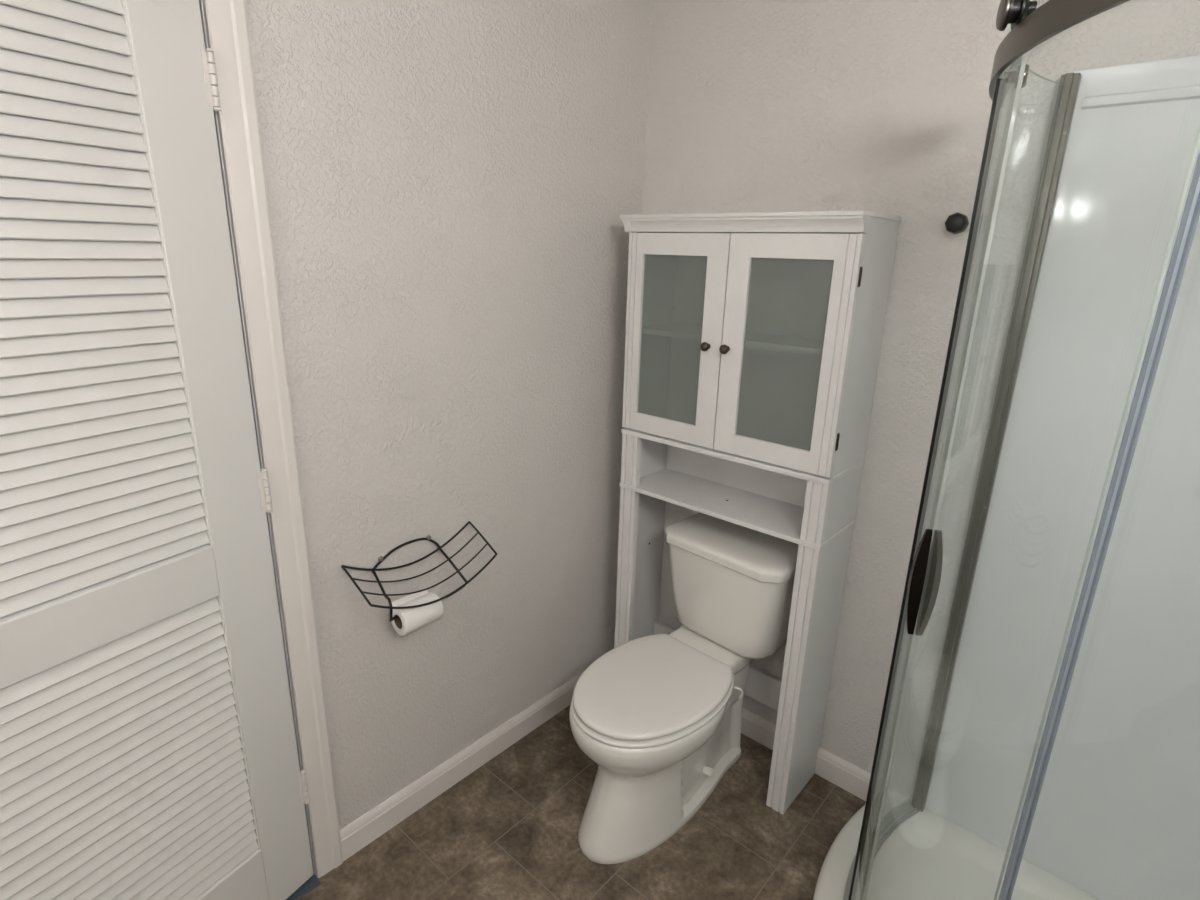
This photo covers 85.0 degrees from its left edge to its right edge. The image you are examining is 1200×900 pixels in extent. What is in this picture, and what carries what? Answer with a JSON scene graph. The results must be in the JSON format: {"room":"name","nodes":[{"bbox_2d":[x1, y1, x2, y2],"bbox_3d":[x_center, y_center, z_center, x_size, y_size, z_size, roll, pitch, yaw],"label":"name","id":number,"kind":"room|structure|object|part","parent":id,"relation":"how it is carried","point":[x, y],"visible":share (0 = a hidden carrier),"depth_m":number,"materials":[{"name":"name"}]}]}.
{"room":"bathroom","nodes":[
{"label":"bathroom","id":0,"kind":"room"},
{"bbox_2d":[246,0,650,829],"bbox_3d":[-0.900,-0.014,1.267,0.120,2.440,2.950,16,22,39],"label":"wall","id":1,"kind":"structure","parent":0,"point":[450,183],"depth_m":1.72,"materials":[{"name":"grey paint"}]},
{"bbox_2d":[0,0,312,899],"bbox_3d":[-0.892,0.226,1.087,0.101,2.032,0.775,11,19,28],"label":"door","id":2,"kind":"structure","parent":1,"relation":"in","point":[148,746],"depth_m":1.16,"materials":[{"name":"white paint"}]},
{"bbox_2d":[199,0,342,877],"bbox_3d":[-1.022,0.168,1.169,0.138,2.143,0.924,16,22,39],"label":"door frame","id":3,"kind":"structure","parent":1,"relation":"attached to","point":[226,21],"depth_m":1.37,"materials":[{"name":"white paint"}]},
{"bbox_2d":[341,521,496,621],"bbox_3d":[-0.459,0.322,1.711,0.126,0.153,0.395,16,22,39],"label":"wire rack","id":4,"kind":"object","parent":1,"relation":"attached to","point":[381,559],"visible":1,"depth_m":1.70,"materials":[{"name":"black metal"}]},
{"bbox_3d":[-0.509,0.359,1.655,0.110,0.112,0.111,16,22,39],"label":"paper arm","id":5,"kind":"part","parent":4,"relation":"part of","materials":[{"name":"black metal"}]},
{"bbox_2d":[391,588,443,635],"bbox_3d":[-0.471,0.419,1.688,0.074,0.078,0.112,16,22,39],"label":"toilet paper roll","id":6,"kind":"object","parent":4,"relation":"hanging from","point":[409,620],"visible":0.83,"depth_m":1.67,"materials":[{"name":"white paper"}]},
{"bbox_3d":[-0.396,0.314,1.774,0.110,0.074,0.007,14,21,34],"label":"rail","id":7,"kind":"part","parent":4,"relation":"part of","materials":[{"name":"black metal"}]},
{"bbox_2d":[340,671,583,860],"bbox_3d":[-0.301,0.948,2.196,0.014,0.092,1.202,16,22,39],"label":"baseboard","id":8,"kind":"structure","parent":1,"relation":"attached to","point":[359,833],"depth_m":2.01,"materials":[{"name":"white paint"}]},
{"bbox_2d":[298,705,865,899],"bbox_3d":[-0.141,1.407,0.965,2.238,0.060,3.150,16,22,39],"label":"floor","id":9,"kind":"structure","parent":0,"point":[507,830],"depth_m":1.85,"materials":[{"name":"tile"}]},
{"bbox_2d":[286,873,320,899],"bbox_3d":[-1.045,1.192,1.475,0.154,0.005,0.784,16,22,39],"label":"threshold","id":10,"kind":"object","parent":9,"relation":"on","point":[312,882],"visible":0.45,"depth_m":1.69,"materials":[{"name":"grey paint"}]},
{"bbox_2d":[569,513,798,863],"bbox_3d":[0.227,0.684,1.932,0.449,0.778,0.743,17,23,41],"label":"toilet","id":11,"kind":"object","parent":9,"relation":"on","point":[659,716],"visible":0.99,"depth_m":1.86,"materials":[{"name":"white ceramic"}]},
{"bbox_3d":[0.138,0.683,1.852,0.380,0.014,0.486,17,23,41],"label":"seat","id":12,"kind":"part","parent":11,"relation":"part of","materials":[{"name":"white plastic"}]},
{"bbox_3d":[0.136,0.661,1.844,0.372,0.020,0.472,17,23,41],"label":"lid","id":13,"kind":"part","parent":11,"relation":"part of","materials":[{"name":"white plastic"}]},
{"bbox_3d":[0.205,0.862,1.987,0.382,0.404,0.707,17,23,41],"label":"bowl","id":14,"kind":"part","parent":11,"relation":"part of","materials":[{"name":"white ceramic"}]},
{"bbox_3d":[0.411,0.286,1.990,0.239,0.040,0.424,-15,23,-42],"label":"tank lid","id":15,"kind":"part","parent":11,"relation":"part of","materials":[{"name":"white ceramic"}]},
{"bbox_3d":[0.408,0.447,2.041,0.222,0.296,0.402,-15,23,-42],"label":"tank","id":16,"kind":"part","parent":11,"relation":"part of","materials":[{"name":"white ceramic"}]},
{"bbox_2d":[614,211,900,814],"bbox_3d":[0.380,0.183,2.009,0.707,1.700,0.259,16,22,39],"label":"storage cabinet","id":17,"kind":"object","parent":9,"relation":"on","point":[753,341],"visible":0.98,"depth_m":1.86,"materials":[{"name":"white laminate"}]},
{"bbox_3d":[0.085,0.537,2.246,0.060,0.868,0.024,16,22,39],"label":"leg post","id":18,"kind":"part","parent":17,"relation":"part of","materials":[{"name":"laminate"}]},
{"bbox_3d":[0.099,0.030,2.091,0.060,0.166,0.024,16,22,39],"label":"post","id":19,"kind":"part","parent":17,"relation":"part of","materials":[{"name":"laminate"}]},
{"bbox_3d":[0.148,0.509,2.345,0.015,0.868,0.214,16,22,39],"label":"leg panel","id":20,"kind":"part","parent":17,"relation":"part of","materials":[{"name":"white laminate"}]},
{"bbox_3d":[0.163,0.002,2.190,0.015,0.166,0.214,16,22,39],"label":"panel","id":21,"kind":"part","parent":17,"relation":"part of","materials":[{"name":"white laminate"}]},
{"bbox_3d":[0.167,-0.393,2.074,0.015,0.628,0.216,16,22,39],"label":"panel","id":22,"kind":"part","parent":17,"relation":"part of","materials":[{"name":"white laminate"}]},
{"bbox_3d":[0.209,-0.319,1.893,0.335,0.584,0.017,16,22,39],"label":"door","id":23,"kind":"part","parent":17,"relation":"part of","materials":[{"name":"laminate"}]},
{"bbox_3d":[0.290,-0.284,1.799,0.026,0.026,0.026,16,22,39],"label":"knob","id":24,"kind":"part","parent":17,"relation":"part of","materials":[{"name":"brown metal"}]},
{"bbox_3d":[0.336,-0.271,1.761,0.026,0.026,0.026,16,22,39],"label":"knob","id":25,"kind":"part","parent":17,"relation":"part of","materials":[{"name":"brown metal"}]},
{"bbox_2d":[643,323,823,355],"bbox_3d":[0.413,-0.318,1.863,0.650,0.016,0.202,16,22,39],"label":"shelf","id":26,"kind":"object","parent":17,"relation":"attached to","point":[811,343],"depth_m":1.85,"materials":[{"name":"laminate"}]},
{"bbox_3d":[0.406,-0.605,1.774,0.700,0.036,0.246,16,22,39],"label":"crown moulding","id":27,"kind":"part","parent":17,"relation":"part of","materials":[{"name":"laminate"}]},
{"bbox_3d":[0.479,-0.233,1.970,0.650,0.822,0.006,16,22,39],"label":"panel","id":28,"kind":"part","parent":17,"relation":"part of","materials":[{"name":"laminate"}]},
{"bbox_3d":[0.464,-0.247,1.679,0.340,0.584,0.017,16,22,39],"label":"door","id":29,"kind":"part","parent":17,"relation":"part of","materials":[{"name":"laminate"}]},
{"bbox_3d":[0.545,0.668,1.859,0.056,0.868,0.024,16,22,39],"label":"leg post","id":30,"kind":"part","parent":17,"relation":"part of","materials":[{"name":"laminate"}]},
{"bbox_3d":[0.561,0.161,1.703,0.056,0.166,0.024,16,22,39],"label":"post","id":31,"kind":"part","parent":17,"relation":"part of","materials":[{"name":"laminate"}]},
{"bbox_3d":[0.639,0.648,1.932,0.015,0.868,0.214,16,22,39],"label":"leg panel","id":32,"kind":"part","parent":17,"relation":"part of","materials":[{"name":"white laminate"}]},
{"bbox_3d":[0.654,0.141,1.776,0.015,0.166,0.214,16,22,39],"label":"panel","id":33,"kind":"part","parent":17,"relation":"part of","materials":[{"name":"white laminate"}]},
{"bbox_3d":[0.664,-0.252,1.656,0.015,0.628,0.216,16,22,39],"label":"panel","id":34,"kind":"part","parent":17,"relation":"part of","materials":[{"name":"white laminate"}]},
{"bbox_2d":[813,790,1100,899],"bbox_3d":[0.871,1.254,1.319,1.031,0.079,1.031,16,22,39],"label":"shower tray","id":35,"kind":"object","parent":9,"relation":"on","point":[929,856],"visible":0.91,"depth_m":1.73,"materials":[{"name":"white plastic"}]},
{"bbox_2d":[843,0,1199,899],"bbox_3d":[0.772,0.304,1.022,0.463,1.906,1.281,0,17,-4],"label":"shower enclosure","id":36,"kind":"object","parent":35,"relation":"on","point":[1029,26],"visible":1,"depth_m":1.23,"materials":[{"name":"clear glass"}]},
{"bbox_3d":[0.572,0.240,1.187,0.021,0.208,0.021,5,17,11],"label":"handle","id":37,"kind":"part","parent":36,"relation":"part of","materials":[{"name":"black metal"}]},
{"bbox_3d":[0.598,0.242,1.181,0.021,0.208,0.021,5,17,11],"label":"handle","id":38,"kind":"part","parent":36,"relation":"part of","materials":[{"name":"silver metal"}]},
{"bbox_3d":[0.757,0.188,1.445,0.057,1.862,0.520,15,21,37],"label":"fixed panel","id":39,"kind":"part","parent":36,"relation":"part of","materials":[{"name":"clear glass"}]},
{"bbox_3d":[0.730,-0.513,0.705,0.282,0.044,1.118,-1,17,-10],"label":"rail","id":40,"kind":"part","parent":36,"relation":"part of","materials":[{"name":"silver metal"}]},
{"bbox_3d":[0.783,0.432,0.648,0.080,1.862,0.619,-13,22,-40],"label":"fixed panel","id":41,"kind":"part","parent":36,"relation":"part of","materials":[{"name":"clear glass"}]},
{"bbox_2d":[642,0,1199,798],"bbox_3d":[0.903,-0.095,1.699,2.238,2.440,0.100,16,22,39],"label":"wall","id":42,"kind":"structure","parent":0,"point":[877,106],"depth_m":1.70,"materials":[{"name":"grey paint"}]},
{"bbox_2d":[741,707,884,800],"bbox_3d":[0.478,0.937,2.300,1.016,0.092,0.014,16,22,39],"label":"baseboard","id":43,"kind":"structure","parent":42,"relation":"attached to","point":[851,778],"depth_m":2.08,"materials":[{"name":"white paint"}]},
{"bbox_2d":[945,212,968,233],"bbox_3d":[0.839,-0.533,1.541,0.048,0.048,0.038,16,22,39],"label":"wall hook","id":44,"kind":"object","parent":42,"relation":"attached to","point":[956,223],"visible":1,"depth_m":1.53,"materials":[{"name":"black plastic"}]},
{"bbox_2d":[925,55,1199,899],"bbox_3d":[0.988,0.307,1.037,0.905,1.903,0.903,16,22,39],"label":"shower surround","id":45,"kind":"object","parent":42,"relation":"attached to","point":[1114,814],"visible":0.98,"depth_m":1.49,"materials":[{"name":"plastic"}]}
]}

